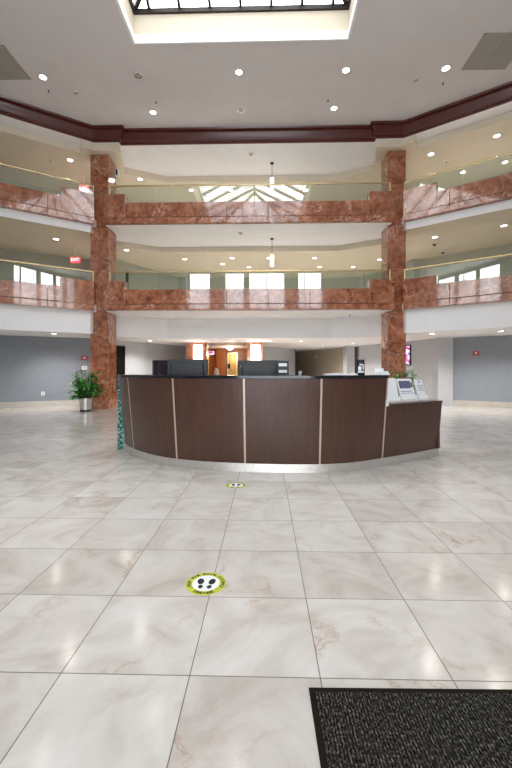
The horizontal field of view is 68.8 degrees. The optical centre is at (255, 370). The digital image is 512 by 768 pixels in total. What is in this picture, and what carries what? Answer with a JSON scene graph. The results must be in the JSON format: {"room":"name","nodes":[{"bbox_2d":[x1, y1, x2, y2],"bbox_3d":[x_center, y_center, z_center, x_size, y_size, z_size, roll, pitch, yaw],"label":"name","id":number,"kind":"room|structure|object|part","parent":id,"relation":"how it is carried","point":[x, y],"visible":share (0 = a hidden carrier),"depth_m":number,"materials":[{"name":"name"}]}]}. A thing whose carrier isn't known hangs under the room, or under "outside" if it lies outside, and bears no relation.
{"room":"lobby","nodes":[
{"label":"lobby","id":0,"kind":"room"},
{"bbox_2d":[0,335,89,401],"bbox_3d":[-8.046,0.020,12.291,4.927,2.360,0.169,0,0,-25],"label":"wall","id":1,"kind":"structure","parent":0,"point":[30,366],"depth_m":12.58,"materials":[{"name":"grey paint"}]},
{"bbox_2d":[0,400,78,407],"bbox_3d":[-8.009,1.105,12.215,4.925,0.190,0.039,0,0,-25],"label":"baseboard","id":2,"kind":"structure","parent":1,"relation":"attached to","point":[59,402],"depth_m":12.54,"materials":[{"name":"stone"}]},
{"bbox_2d":[116,340,186,373],"bbox_3d":[-4.458,0.020,15.566,0.628,2.360,5.319,0,0,37],"label":"wall","id":3,"kind":"structure","parent":0,"point":[139,356],"depth_m":15.39,"materials":[{"name":"white paint"}]},
{"bbox_2d":[115,346,124,387],"bbox_3d":[-5.350,0.120,13.971,0.070,2.160,1.180,0,0,29],"label":"door","id":4,"kind":"structure","parent":3,"relation":"in","point":[120,350],"depth_m":14.30,"materials":[{"name":"brown wood"}]},
{"bbox_2d":[187,342,208,374],"bbox_3d":[-2.377,0.021,15.335,0.830,2.357,0.650,0,0,1],"label":"pier","id":5,"kind":"object","parent":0,"point":[189,344],"visible":0.21,"depth_m":15.02,"materials":[{"name":"red stone"}]},
{"bbox_2d":[193,345,202,358],"bbox_3d":[-2.326,-0.530,14.939,0.373,1.060,0.160,0,0,1],"label":"wall sconce","id":6,"kind":"object","parent":5,"relation":"attached to","point":[197,349],"visible":0.56,"depth_m":14.86,"materials":[{"name":"white glass"}]},
{"bbox_2d":[209,349,246,374],"bbox_3d":[-1.382,0.020,19.713,2.506,2.360,0.150,0,0,1],"label":"wall","id":7,"kind":"structure","parent":0,"point":[241,353],"depth_m":19.64,"materials":[{"name":"brown wood"}]},
{"bbox_2d":[216,349,226,374],"bbox_3d":[-1.802,0.021,19.487,0.556,2.358,0.318,0,0,1],"label":"pilaster","id":8,"kind":"object","parent":7,"relation":"attached to","point":[221,354],"visible":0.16,"depth_m":19.35,"materials":[{"name":"brown wood"}]},
{"bbox_2d":[228,353,236,374],"bbox_3d":[-1.236,0.120,19.609,0.511,2.160,0.048,0,0,1],"label":"doors","id":9,"kind":"structure","parent":7,"relation":"in","point":[232,357],"depth_m":19.59,"materials":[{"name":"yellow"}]},
{"bbox_2d":[122,0,354,34],"bbox_3d":[-0.438,-7.870,4.632,5.065,0.460,7.840,0,0,1],"label":"ceiling","id":10,"kind":"structure","parent":0,"point":[332,19],"depth_m":8.45,"materials":[{"name":"beige paint"}]},
{"bbox_2d":[128,0,350,14],"bbox_3d":[-0.438,-8.805,4.632,5.065,1.410,7.840,0,0,1],"label":"skylight","id":11,"kind":"object","parent":10,"relation":"attached to","point":[134,4],"visible":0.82,"depth_m":8.40,"materials":[{"name":"brown metal"}]},
{"bbox_2d":[0,203,491,246],"bbox_3d":[-0.171,-4.640,16.046,19.900,0.220,15.925,0,0,1],"label":"ceiling","id":12,"kind":"structure","parent":0,"point":[299,234],"depth_m":12.32,"materials":[{"name":"white paint"}]},
{"bbox_2d":[0,162,93,224],"bbox_3d":[-7.732,-5.155,9.955,6.353,1.244,0.302,0,0,-32],"label":"balcony balustrade","id":13,"kind":"object","parent":12,"relation":"on","point":[71,205],"visible":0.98,"depth_m":10.93,"materials":[{"name":"red stone"}]},
{"bbox_3d":[-6.656,-4.957,10.639,1.251,0.445,0.268,0,0,-32],"label":"marble panel","id":14,"kind":"part","parent":13,"relation":"part of","materials":[{"name":"brown stone"}]},
{"bbox_3d":[-7.730,-5.750,9.953,6.325,0.054,0.054,0,0,-32],"label":"handrail","id":15,"kind":"part","parent":13,"relation":"part of","materials":[{"name":"gold metal"}]},
{"bbox_3d":[-5.590,-4.957,11.309,1.251,0.445,0.268,0,0,-32],"label":"marble panel","id":16,"kind":"part","parent":13,"relation":"part of","materials":[{"name":"pink stone"}]},
{"bbox_2d":[103,182,393,225],"bbox_3d":[-0.258,-5.155,11.548,8.880,1.244,0.302,0,0,1],"label":"balcony balustrade","id":17,"kind":"object","parent":12,"relation":"on","point":[378,207],"visible":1,"depth_m":11.42,"materials":[{"name":"red stone"}]},
{"bbox_3d":[-4.062,-4.957,11.645,1.261,0.445,0.268,0,0,1],"label":"marble panel","id":18,"kind":"part","parent":17,"relation":"part of","materials":[{"name":"brown stone"}]},
{"bbox_3d":[-2.794,-4.957,11.615,1.261,0.445,0.268,0,0,1],"label":"marble panel","id":19,"kind":"part","parent":17,"relation":"part of","materials":[{"name":"brown stone"}]},
{"bbox_3d":[-1.526,-4.957,11.585,1.261,0.445,0.268,0,0,1],"label":"marble panel","id":20,"kind":"part","parent":17,"relation":"part of","materials":[{"name":"brown stone"}]},
{"bbox_3d":[-0.257,-4.957,11.555,1.261,0.445,0.268,0,0,1],"label":"marble panel","id":21,"kind":"part","parent":17,"relation":"part of","materials":[{"name":"stone"}]},
{"bbox_3d":[-0.228,-5.750,11.545,8.680,0.054,0.054,0,0,1],"label":"handrail","id":22,"kind":"part","parent":17,"relation":"part of","materials":[{"name":"gold metal"}]},
{"bbox_3d":[1.011,-4.957,11.525,1.261,0.445,0.268,0,0,1],"label":"marble panel","id":23,"kind":"part","parent":17,"relation":"part of","materials":[{"name":"stone"}]},
{"bbox_3d":[2.279,-4.957,11.495,1.261,0.445,0.268,0,0,1],"label":"marble panel","id":24,"kind":"part","parent":17,"relation":"part of","materials":[{"name":"brown stone"}]},
{"bbox_3d":[3.547,-4.957,11.466,1.261,0.445,0.268,0,0,1],"label":"marble panel","id":25,"kind":"part","parent":17,"relation":"part of","materials":[{"name":"brown stone"}]},
{"bbox_2d":[270,238,273,266],"bbox_3d":[0.547,-4.050,12.787,0.120,0.960,0.120,0,0,1],"label":"pendant lamp","id":26,"kind":"object","parent":12,"relation":"hanging from","point":[271,255],"visible":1,"depth_m":12.75,"materials":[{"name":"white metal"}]},
{"bbox_3d":[0.547,-3.770,12.787,0.120,0.400,0.120,0,0,1],"label":"lamp shade","id":27,"kind":"part","parent":26,"relation":"part of","materials":[{"name":"white glass"}]},
{"bbox_2d":[403,152,511,221],"bbox_3d":[7.105,-5.155,9.612,6.317,1.244,0.304,0,0,35],"label":"balcony balustrade","id":28,"kind":"object","parent":12,"relation":"on","point":[425,201],"visible":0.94,"depth_m":10.54,"materials":[{"name":"red stone"}]},
{"bbox_3d":[5.045,-4.957,11.060,1.244,0.445,0.268,0,0,35],"label":"marble panel","id":29,"kind":"part","parent":28,"relation":"part of","materials":[{"name":"stone"}]},
{"bbox_3d":[7.106,-5.750,9.613,6.289,0.054,0.054,0,0,35],"label":"handrail","id":30,"kind":"part","parent":28,"relation":"part of","materials":[{"name":"gold metal"}]},
{"bbox_3d":[6.072,-4.957,10.345,1.244,0.445,0.268,0,0,35],"label":"marble panel","id":31,"kind":"part","parent":28,"relation":"part of","materials":[{"name":"brown stone"}]},
{"bbox_3d":[7.100,-4.957,9.629,1.244,0.445,0.268,0,0,35],"label":"marble panel","id":32,"kind":"part","parent":28,"relation":"part of","materials":[{"name":"brown stone"}]},
{"bbox_2d":[247,342,262,359],"bbox_3d":[-0.033,0.021,15.280,0.640,2.357,0.650,0,0,1],"label":"pier","id":33,"kind":"object","parent":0,"point":[248,343],"visible":0.25,"depth_m":14.97,"materials":[{"name":"red stone"}]},
{"bbox_2d":[251,344,259,359],"bbox_3d":[-0.023,-0.530,14.885,0.373,1.060,0.160,0,0,1],"label":"wall sconce","id":34,"kind":"object","parent":33,"relation":"attached to","point":[255,348],"visible":0.56,"depth_m":14.81,"materials":[{"name":"white glass"}]},
{"bbox_2d":[0,405,511,767],"bbox_3d":[-0.320,1.300,9.760,20.300,0.200,29.500,0,0,1],"label":"floor","id":35,"kind":"structure","parent":0,"point":[399,575],"depth_m":2.01,"materials":[{"name":"tile"}]},
{"bbox_2d":[65,370,104,411],"bbox_3d":[-5.088,0.580,11.184,1.123,1.240,1.040,0,0,1],"label":"potted plant","id":36,"kind":"object","parent":35,"relation":"on","point":[85,392],"visible":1,"depth_m":11.06,"materials":[{"name":"green plant"}]},
{"bbox_3d":[-5.097,0.980,11.200,0.370,0.340,0.370,0,0,1],"label":"pot","id":37,"kind":"part","parent":36,"relation":"part of","materials":[{"name":"metal"}]},
{"bbox_2d":[90,155,116,408],"bbox_3d":[-4.940,-2.811,12.130,0.630,8.022,0.700,0,0,1],"label":"marble column","id":38,"kind":"structure","parent":35,"relation":"on","point":[102,167],"depth_m":11.81,"materials":[{"name":"brown stone"}]},
{"bbox_2d":[115,169,119,176],"bbox_3d":[-4.494,-6.410,12.112,0.118,0.220,0.135,0,0,1],"label":"wall speaker","id":39,"kind":"object","parent":38,"relation":"attached to","point":[117,172],"visible":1,"depth_m":12.06,"materials":[{"name":"white plastic"}]},
{"bbox_2d":[186,573,225,594],"bbox_3d":[-0.282,1.198,2.112,0.224,0.002,0.224,0,0,3],"label":"floor sticker","id":40,"kind":"object","parent":35,"relation":"on","point":[202,583],"visible":1,"depth_m":2.11,"materials":[{"name":"yellow plastic"}]},
{"bbox_2d":[226,482,245,487],"bbox_3d":[-0.210,1.198,3.930,0.210,0.002,0.210,0,0,3],"label":"floor sticker","id":41,"kind":"object","parent":35,"relation":"on","point":[232,484],"visible":1,"depth_m":3.91,"materials":[{"name":"yellow plastic"}]},
{"bbox_2d":[117,374,442,472],"bbox_3d":[0.196,0.626,5.139,4.798,1.148,1.644,0,0,8],"label":"reception desk","id":42,"kind":"object","parent":35,"relation":"on","point":[236,423],"visible":0.98,"depth_m":4.49,"materials":[{"name":"brown wood"}]},
{"bbox_3d":[-1.899,0.645,5.845,0.500,1.109,0.070,0,0,-25],"label":"mosaic panel","id":43,"kind":"part","parent":42,"relation":"part of","materials":[{"name":"teal tile"}]},
{"bbox_3d":[-1.907,0.595,5.504,0.136,1.010,0.559,0,0,-33],"label":"panel","id":44,"kind":"part","parent":42,"relation":"part of","materials":[{"name":"brown wood"}]},
{"bbox_3d":[-1.394,0.595,4.948,0.998,1.010,0.173,0,0,39],"label":"panel","id":45,"kind":"part","parent":42,"relation":"part of","materials":[{"name":"brown wood"}]},
{"bbox_2d":[153,360,166,374],"bbox_3d":[-1.405,0.140,5.834,0.280,0.619,0.330,0,0,21],"label":"computer monitor","id":46,"kind":"object","parent":42,"relation":"on","point":[159,366],"visible":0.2,"depth_m":5.77,"materials":[{"name":"black plastic"}]},
{"bbox_2d":[167,359,207,374],"bbox_3d":[-0.999,0.140,5.400,0.600,0.619,0.280,0,0,1],"label":"computer monitor","id":47,"kind":"object","parent":42,"relation":"on","point":[174,366],"visible":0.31,"depth_m":5.41,"materials":[{"name":"black plastic"}]},
{"bbox_3d":[-0.574,0.595,4.531,0.917,1.010,0.152,0,0,15],"label":"panel","id":48,"kind":"part","parent":42,"relation":"part of","materials":[{"name":"brown wood"}]},
{"bbox_2d":[117,374,388,378],"bbox_3d":[-0.299,0.071,4.939,3.906,0.038,1.116,0,0,15],"label":"countertop","id":49,"kind":"structure","parent":42,"relation":"on","point":[118,375],"depth_m":4.39,"materials":[{"name":"black stone"}]},
{"bbox_2d":[238,360,283,374],"bbox_3d":[0.079,0.147,5.400,0.680,0.604,0.280,0,0,1],"label":"computer monitor","id":50,"kind":"object","parent":42,"relation":"on","point":[245,367],"visible":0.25,"depth_m":5.41,"materials":[{"name":"black plastic"}]},
{"bbox_3d":[0.242,1.150,4.998,4.659,0.100,1.175,0,0,5],"label":"kick plate","id":51,"kind":"part","parent":42,"relation":"part of","materials":[{"name":"metal"}]},
{"bbox_3d":[0.310,0.595,4.404,0.902,1.010,0.151,0,0,1],"label":"panel","id":52,"kind":"part","parent":42,"relation":"part of","materials":[{"name":"brown wood"}]},
{"bbox_2d":[278,361,288,374],"bbox_3d":[0.368,-0.043,5.000,0.150,0.190,0.060,0,0,1],"label":"stand","id":53,"kind":"object","parent":42,"relation":"on","point":[283,366],"visible":1,"depth_m":5.00,"materials":[{"name":"black plastic"}]},
{"bbox_2d":[323,373,357,374],"bbox_3d":[1.065,0.042,4.740,0.400,0.020,0.200,0,0,1],"label":"paper stack","id":54,"kind":"object","parent":42,"relation":"on","point":[323,373],"visible":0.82,"depth_m":4.68,"materials":[{"name":"white paper"}]},
{"bbox_3d":[1.190,0.595,4.518,0.935,1.010,0.180,0,0,-20],"label":"panel","id":55,"kind":"part","parent":42,"relation":"part of","materials":[{"name":"brown wood"}]},
{"bbox_2d":[356,360,364,374],"bbox_3d":[1.327,-0.046,4.750,0.100,0.197,0.101,0,0,1],"label":"canister","id":56,"kind":"object","parent":42,"relation":"on","point":[360,364],"visible":0.93,"depth_m":4.71,"materials":[{"name":"black plastic"}]},
{"bbox_2d":[375,368,389,374],"bbox_3d":[1.597,0.009,4.720,0.140,0.085,0.120,0,0,-27],"label":"tray","id":57,"kind":"object","parent":42,"relation":"on","point":[379,371],"visible":0.97,"depth_m":4.70,"materials":[{"name":"white plastic"}]},
{"bbox_3d":[1.544,0.265,4.868,0.040,0.350,0.430,0,0,-28],"label":"step panel","id":58,"kind":"part","parent":42,"relation":"part of","materials":[{"name":"white plastic"}]},
{"bbox_2d":[389,378,401,402],"bbox_3d":[1.828,0.257,5.050,0.235,0.317,0.170,0,0,-30],"label":"brochure holder","id":59,"kind":"object","parent":42,"relation":"on","point":[393,392],"visible":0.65,"depth_m":5.05,"materials":[{"name":"white plastic"}]},
{"bbox_2d":[396,378,419,401],"bbox_3d":[2.110,0.260,5.230,0.320,0.310,0.170,0,0,-30],"label":"brochure holder","id":60,"kind":"object","parent":42,"relation":"on","point":[404,385],"visible":0.94,"depth_m":5.22,"materials":[{"name":"white plastic"}]},
{"bbox_2d":[398,381,410,387],"bbox_3d":[2.085,0.190,5.242,0.240,0.103,0.034,0,0,-30],"label":"picture","id":61,"kind":"object","parent":60,"relation":"attached to","point":[401,384],"depth_m":5.24},
{"bbox_3d":[2.107,0.770,5.022,1.038,0.660,0.708,0,0,1],"label":"panel","id":62,"kind":"part","parent":42,"relation":"part of","materials":[{"name":"brown wood"}]},
{"bbox_2d":[389,400,442,405],"bbox_3d":[2.042,0.427,5.163,1.141,0.025,0.441,0,0,-31],"label":"countertop","id":63,"kind":"structure","parent":42,"relation":"on","point":[421,401],"depth_m":4.98,"materials":[{"name":"grey stone"}]},
{"bbox_2d":[413,379,429,399],"bbox_3d":[2.376,0.267,5.390,0.185,0.296,0.170,0,0,-30],"label":"brochure holder","id":64,"kind":"object","parent":42,"relation":"on","point":[418,384],"visible":0.95,"depth_m":5.38,"materials":[{"name":"white plastic"}]},
{"bbox_3d":[2.493,0.770,5.469,0.038,0.660,0.387,0,0,-33],"label":"panel","id":65,"kind":"part","parent":42,"relation":"part of","materials":[{"name":"brown wood"}]},
{"bbox_2d":[381,151,405,384],"bbox_3d":[4.372,-2.811,11.910,0.620,8.022,0.700,0,0,1],"label":"marble column","id":66,"kind":"structure","parent":35,"relation":"on","point":[393,165],"depth_m":11.59,"materials":[{"name":"brown stone"}]},
{"bbox_2d":[389,370,425,395],"bbox_3d":[4.264,0.580,10.766,1.040,1.240,1.123,0,0,-29],"label":"potted plant","id":67,"kind":"object","parent":35,"relation":"on","point":[412,377],"visible":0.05,"depth_m":10.65,"materials":[{"name":"green plant"}]},
{"bbox_2d":[309,687,511,767],"bbox_3d":[1.085,1.194,0.199,1.800,0.010,2.400,0,0,1],"label":"door mat","id":68,"kind":"object","parent":35,"relation":"on","point":[355,727],"visible":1,"depth_m":1.25,"materials":[{"name":"black carpet"}]},
{"bbox_2d":[433,338,452,405],"bbox_3d":[6.590,0.020,13.200,0.529,2.360,0.412,0,0,1],"label":"wall pier","id":69,"kind":"object","parent":35,"relation":"on","point":[442,347],"visible":0.86,"depth_m":13.00,"materials":[{"name":"white paint"}]},
{"bbox_3d":[-1.859,0.770,17.600,0.600,0.860,0.360,0,0,1],"label":"console table","id":70,"kind":"object","parent":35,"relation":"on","visible":0},
{"bbox_2d":[214,368,218,374],"bbox_3d":[-1.859,0.089,17.600,0.280,0.499,0.280,0,0,1],"label":"vase","id":71,"kind":"object","parent":70,"relation":"on","point":[216,371],"visible":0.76,"depth_m":17.51,"materials":[{"name":"beige ceramic"}]},
{"bbox_2d":[0,0,511,127],"bbox_3d":[-0.320,-7.540,9.760,20.300,0.200,29.500,0,0,1],"label":"ceiling","id":72,"kind":"structure","parent":0,"point":[86,47],"depth_m":9.20,"materials":[{"name":"paint"}]},
{"bbox_2d":[0,45,30,79],"bbox_3d":[-6.290,-7.433,9.044,1.100,0.015,0.992,0,0,1],"label":"ceiling vent","id":73,"kind":"object","parent":72,"relation":"in","point":[10,69],"visible":1,"depth_m":9.19,"materials":[{"name":"grey metal"}]},
{"bbox_2d":[38,74,47,80],"bbox_3d":[-5.390,-7.434,9.464,0.224,0.011,0.224,0,0,1],"label":"recessed light","id":74,"kind":"object","parent":72,"relation":"in","point":[41,76],"visible":1,"depth_m":9.47,"materials":[{"name":"silver metal"}]},
{"bbox_2d":[133,72,142,78],"bbox_3d":[-2.966,-7.434,9.400,0.224,0.011,0.224,0,0,1],"label":"recessed light","id":75,"kind":"object","parent":72,"relation":"in","point":[138,75],"visible":1,"depth_m":9.40,"materials":[{"name":"silver metal"}]},
{"bbox_2d":[149,109,156,114],"bbox_3d":[-2.959,-7.434,10.743,0.224,0.011,0.224,0,0,1],"label":"recessed light","id":76,"kind":"object","parent":72,"relation":"in","point":[153,112],"visible":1,"depth_m":10.75,"materials":[{"name":"white"}]},
{"bbox_2d":[115,0,359,44],"bbox_3d":[-0.438,-7.520,4.632,4.905,0.200,7.640,0,0,1],"label":"trim","id":77,"kind":"structure","parent":72,"relation":"attached to","point":[329,35],"depth_m":8.41,"materials":[{"name":"white paint"}]},
{"bbox_2d":[235,69,242,75],"bbox_3d":[-0.423,-7.434,9.306,0.224,0.011,0.224,0,0,1],"label":"recessed light","id":78,"kind":"object","parent":72,"relation":"in","point":[238,72],"visible":1,"depth_m":9.31,"materials":[{"name":"white"}]},
{"bbox_2d":[237,107,244,112],"bbox_3d":[-0.428,-7.434,10.661,0.224,0.011,0.224,0,0,1],"label":"recessed light","id":79,"kind":"object","parent":72,"relation":"in","point":[240,110],"visible":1,"depth_m":10.66,"materials":[{"name":"grey"}]},
{"bbox_2d":[330,105,337,110],"bbox_3d":[2.207,-7.434,10.580,0.224,0.011,0.224,0,0,1],"label":"recessed light","id":80,"kind":"object","parent":72,"relation":"in","point":[334,107],"visible":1,"depth_m":10.58,"materials":[{"name":"white"}]},
{"bbox_2d":[341,67,350,73],"bbox_3d":[2.225,-7.434,9.244,0.224,0.011,0.224,0,0,1],"label":"recessed light","id":81,"kind":"object","parent":72,"relation":"in","point":[345,70],"visible":1,"depth_m":9.25,"materials":[{"name":"white"}]},
{"bbox_2d":[441,64,450,71],"bbox_3d":[4.665,-7.434,9.183,0.224,0.011,0.224,0,0,1],"label":"recessed light","id":82,"kind":"object","parent":72,"relation":"in","point":[445,68],"visible":1,"depth_m":9.19,"materials":[{"name":"white"}]},
{"bbox_2d":[461,32,511,69],"bbox_3d":[5.588,-7.433,8.723,1.070,0.015,1.007,0,0,1],"label":"ceiling vent","id":83,"kind":"object","parent":72,"relation":"in","point":[493,51],"visible":1,"depth_m":8.76,"materials":[{"name":"grey metal"}]},
{"bbox_2d":[0,111,511,202],"bbox_3d":[-0.167,-6.931,16.233,19.900,0.203,15.550,0,0,1],"label":"ceiling","id":84,"kind":"structure","parent":0,"point":[474,142],"depth_m":12.80,"materials":[{"name":"beige paint"}]},
{"bbox_2d":[79,185,88,190],"bbox_3d":[-5.979,-6.545,12.998,0.320,0.569,0.055,0,0,1],"label":"exit sign","id":85,"kind":"object","parent":84,"relation":"hanging from","point":[81,187],"visible":0.91,"depth_m":12.97,"materials":[{"name":"red"}]},
{"bbox_2d":[493,133,501,137],"bbox_3d":[6.992,-6.824,10.851,0.224,0.011,0.224,0,0,1],"label":"recessed light","id":86,"kind":"object","parent":84,"relation":"in","point":[498,134],"visible":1,"depth_m":10.84,"materials":[{"name":"white"}]},
{"bbox_2d":[0,301,511,351],"bbox_3d":[-0.171,-1.509,16.061,19.900,0.698,15.895,0,0,1],"label":"ceiling","id":87,"kind":"structure","parent":0,"point":[481,319],"depth_m":12.79,"materials":[{"name":"white paint"}]},
{"bbox_2d":[0,208,511,277],"bbox_3d":[-0.171,-4.439,16.061,19.900,0.178,15.895,0,0,1],"label":"ceiling","id":88,"kind":"structure","parent":0,"point":[482,231],"depth_m":13.59,"materials":[{"name":"beige paint"}]},
{"bbox_2d":[71,246,79,262],"bbox_3d":[-6.274,-4.054,12.998,0.320,0.592,0.055,0,0,1],"label":"exit sign","id":89,"kind":"object","parent":88,"relation":"hanging from","point":[75,259],"visible":1,"depth_m":12.97,"materials":[{"name":"red plastic"}]},
{"bbox_2d":[0,199,511,231],"bbox_3d":[-0.319,-4.414,9.805,19.900,0.228,3.412,0,0,1],"label":"trim","id":90,"kind":"structure","parent":88,"relation":"attached to","point":[507,204],"depth_m":10.74,"materials":[{"name":"white paint"}]},
{"bbox_2d":[0,101,511,176],"bbox_3d":[-0.173,-7.237,15.971,19.900,0.405,16.075,0,0,1],"label":"ceiling","id":91,"kind":"structure","parent":0,"point":[288,158],"depth_m":12.21,"materials":[{"name":"white paint"}]},
{"bbox_2d":[0,81,511,145],"bbox_3d":[-0.322,-7.235,9.687,19.800,0.406,3.776,0,0,1],"label":"trim","id":92,"kind":"structure","parent":91,"relation":"attached to","point":[501,94],"depth_m":11.35,"materials":[{"name":"brown wood"}]},
{"bbox_2d":[270,162,273,191],"bbox_3d":[0.541,-6.548,12.649,0.120,0.975,0.120,0,0,1],"label":"pendant lamp","id":93,"kind":"object","parent":91,"relation":"hanging from","point":[271,163],"visible":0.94,"depth_m":12.62,"materials":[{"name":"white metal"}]},
{"bbox_3d":[0.541,-6.290,12.649,0.120,0.460,0.120,0,0,1],"label":"lamp shade","id":94,"kind":"part","parent":93,"relation":"part of","materials":[{"name":"white glass"}]},
{"bbox_2d":[0,244,511,289],"bbox_3d":[-0.195,-3.215,15.091,20.058,2.270,5.357,0,0,1],"label":"wall","id":95,"kind":"structure","parent":0,"point":[498,266],"depth_m":14.36,"materials":[{"name":"beige paint"}]},
{"bbox_2d":[126,273,128,288],"bbox_3d":[-5.479,-3.045,14.888,0.770,1.930,0.070,0,0,-15],"label":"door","id":96,"kind":"structure","parent":95,"relation":"in","point":[127,274],"depth_m":14.98,"materials":[{"name":"brown wood"}]},
{"bbox_2d":[0,171,511,202],"bbox_3d":[-0.195,-5.790,15.091,20.058,2.080,5.357,0,0,1],"label":"wall","id":97,"kind":"structure","parent":0,"point":[42,189],"depth_m":13.68,"materials":[{"name":"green paint"}]},
{"bbox_2d":[5,300,511,318],"bbox_3d":[-0.171,-1.970,16.046,19.900,0.220,15.925,0,0,1],"label":"floor","id":98,"kind":"structure","parent":0,"point":[267,313],"depth_m":12.10,"materials":[{"name":"white paint"}]},
{"bbox_2d":[0,259,93,310],"bbox_3d":[-7.732,-2.485,9.955,6.353,1.244,0.302,0,0,-32],"label":"balcony balustrade","id":99,"kind":"object","parent":98,"relation":"on","point":[75,294],"visible":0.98,"depth_m":10.93,"materials":[{"name":"red stone"}]},
{"bbox_3d":[-6.656,-2.288,10.639,1.251,0.445,0.268,0,0,-32],"label":"marble panel","id":100,"kind":"part","parent":99,"relation":"part of","materials":[{"name":"brown stone"}]},
{"bbox_3d":[-7.730,-3.080,9.953,6.325,0.054,0.054,0,0,-32],"label":"handrail","id":101,"kind":"part","parent":99,"relation":"part of","materials":[{"name":"gold metal"}]},
{"bbox_3d":[-5.590,-2.288,11.309,1.251,0.445,0.268,0,0,-32],"label":"marble panel","id":102,"kind":"part","parent":99,"relation":"part of","materials":[{"name":"brown stone"}]},
{"bbox_2d":[103,269,393,310],"bbox_3d":[-0.258,-2.485,11.548,8.880,1.244,0.302,0,0,1],"label":"balcony balustrade","id":103,"kind":"object","parent":98,"relation":"on","point":[378,294],"visible":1,"depth_m":11.42,"materials":[{"name":"red stone"}]},
{"bbox_3d":[-4.062,-2.288,11.645,1.261,0.445,0.268,0,0,1],"label":"marble panel","id":104,"kind":"part","parent":103,"relation":"part of","materials":[{"name":"brown stone"}]},
{"bbox_3d":[-2.794,-2.288,11.615,1.261,0.445,0.268,0,0,1],"label":"marble panel","id":105,"kind":"part","parent":103,"relation":"part of","materials":[{"name":"brown stone"}]},
{"bbox_3d":[-1.526,-2.288,11.585,1.261,0.445,0.268,0,0,1],"label":"marble panel","id":106,"kind":"part","parent":103,"relation":"part of","materials":[{"name":"red stone"}]},
{"bbox_3d":[-0.257,-2.288,11.555,1.261,0.445,0.268,0,0,1],"label":"marble panel","id":107,"kind":"part","parent":103,"relation":"part of","materials":[{"name":"red stone"}]},
{"bbox_3d":[-0.228,-3.080,11.545,8.680,0.054,0.054,0,0,1],"label":"handrail","id":108,"kind":"part","parent":103,"relation":"part of","materials":[{"name":"gold metal"}]},
{"bbox_3d":[1.011,-2.288,11.525,1.261,0.445,0.268,0,0,1],"label":"marble panel","id":109,"kind":"part","parent":103,"relation":"part of","materials":[{"name":"brown stone"}]},
{"bbox_3d":[2.279,-2.288,11.495,1.261,0.445,0.268,0,0,1],"label":"marble panel","id":110,"kind":"part","parent":103,"relation":"part of","materials":[{"name":"brown stone"}]},
{"bbox_3d":[3.547,-2.288,11.466,1.261,0.445,0.268,0,0,1],"label":"marble panel","id":111,"kind":"part","parent":103,"relation":"part of","materials":[{"name":"brown stone"}]},
{"bbox_2d":[403,253,511,309],"bbox_3d":[7.105,-2.485,9.612,6.317,1.244,0.304,0,0,35],"label":"balcony balustrade","id":112,"kind":"object","parent":98,"relation":"on","point":[419,292],"visible":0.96,"depth_m":10.54,"materials":[{"name":"red stone"}]},
{"bbox_3d":[5.045,-2.288,11.060,1.244,0.445,0.268,0,0,35],"label":"marble panel","id":113,"kind":"part","parent":112,"relation":"part of","materials":[{"name":"stone"}]},
{"bbox_3d":[7.106,-3.080,9.613,6.289,0.054,0.054,0,0,35],"label":"handrail","id":114,"kind":"part","parent":112,"relation":"part of","materials":[{"name":"gold metal"}]},
{"bbox_3d":[6.072,-2.288,10.345,1.244,0.445,0.268,0,0,35],"label":"marble panel","id":115,"kind":"part","parent":112,"relation":"part of","materials":[{"name":"brown stone"}]},
{"bbox_3d":[7.100,-2.288,9.629,1.244,0.445,0.268,0,0,35],"label":"marble panel","id":116,"kind":"part","parent":112,"relation":"part of","materials":[{"name":"brown stone"}]},
{"bbox_2d":[263,346,294,374],"bbox_3d":[1.130,0.020,18.595,0.150,2.360,2.872,0,0,37],"label":"wall","id":117,"kind":"structure","parent":0,"point":[269,353],"depth_m":18.66,"materials":[{"name":"grey paint"}]},
{"bbox_2d":[295,347,342,374],"bbox_3d":[2.638,0.020,20.442,1.895,2.360,5.784,0,0,-20],"label":"wall","id":118,"kind":"structure","parent":0,"point":[327,360],"depth_m":20.36,"materials":[{"name":"beige paint"}]},
{"bbox_2d":[343,346,354,373],"bbox_3d":[4.405,0.020,17.750,0.406,2.360,0.709,0,0,1],"label":"wall pier","id":119,"kind":"object","parent":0,"point":[348,351],"visible":0.64,"depth_m":17.40,"materials":[{"name":"white paint"}]},
{"bbox_2d":[355,339,432,398],"bbox_3d":[5.509,0.020,15.671,0.498,2.360,5.070,0,0,-20],"label":"wall","id":120,"kind":"structure","parent":0,"point":[421,350],"depth_m":14.28,"materials":[{"name":"white paint"}]},
{"bbox_2d":[406,345,410,364],"bbox_3d":[5.727,-0.620,15.061,0.067,0.800,1.240,0,0,-27],"label":"television","id":121,"kind":"object","parent":120,"relation":"attached to","point":[408,347],"visible":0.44,"depth_m":14.57,"materials":[{"name":"black plastic"}]},
{"bbox_2d":[453,335,511,401],"bbox_3d":[8.263,0.020,12.157,3.480,2.360,0.192,0,0,35],"label":"wall","id":122,"kind":"structure","parent":0,"point":[485,376],"depth_m":12.51,"materials":[{"name":"grey paint"}]},
{"bbox_2d":[453,400,511,407],"bbox_3d":[8.215,1.105,12.087,3.481,0.190,0.062,0,0,35],"label":"baseboard","id":123,"kind":"structure","parent":122,"relation":"attached to","point":[455,402],"depth_m":12.51,"materials":[{"name":"stone"}]}
]}

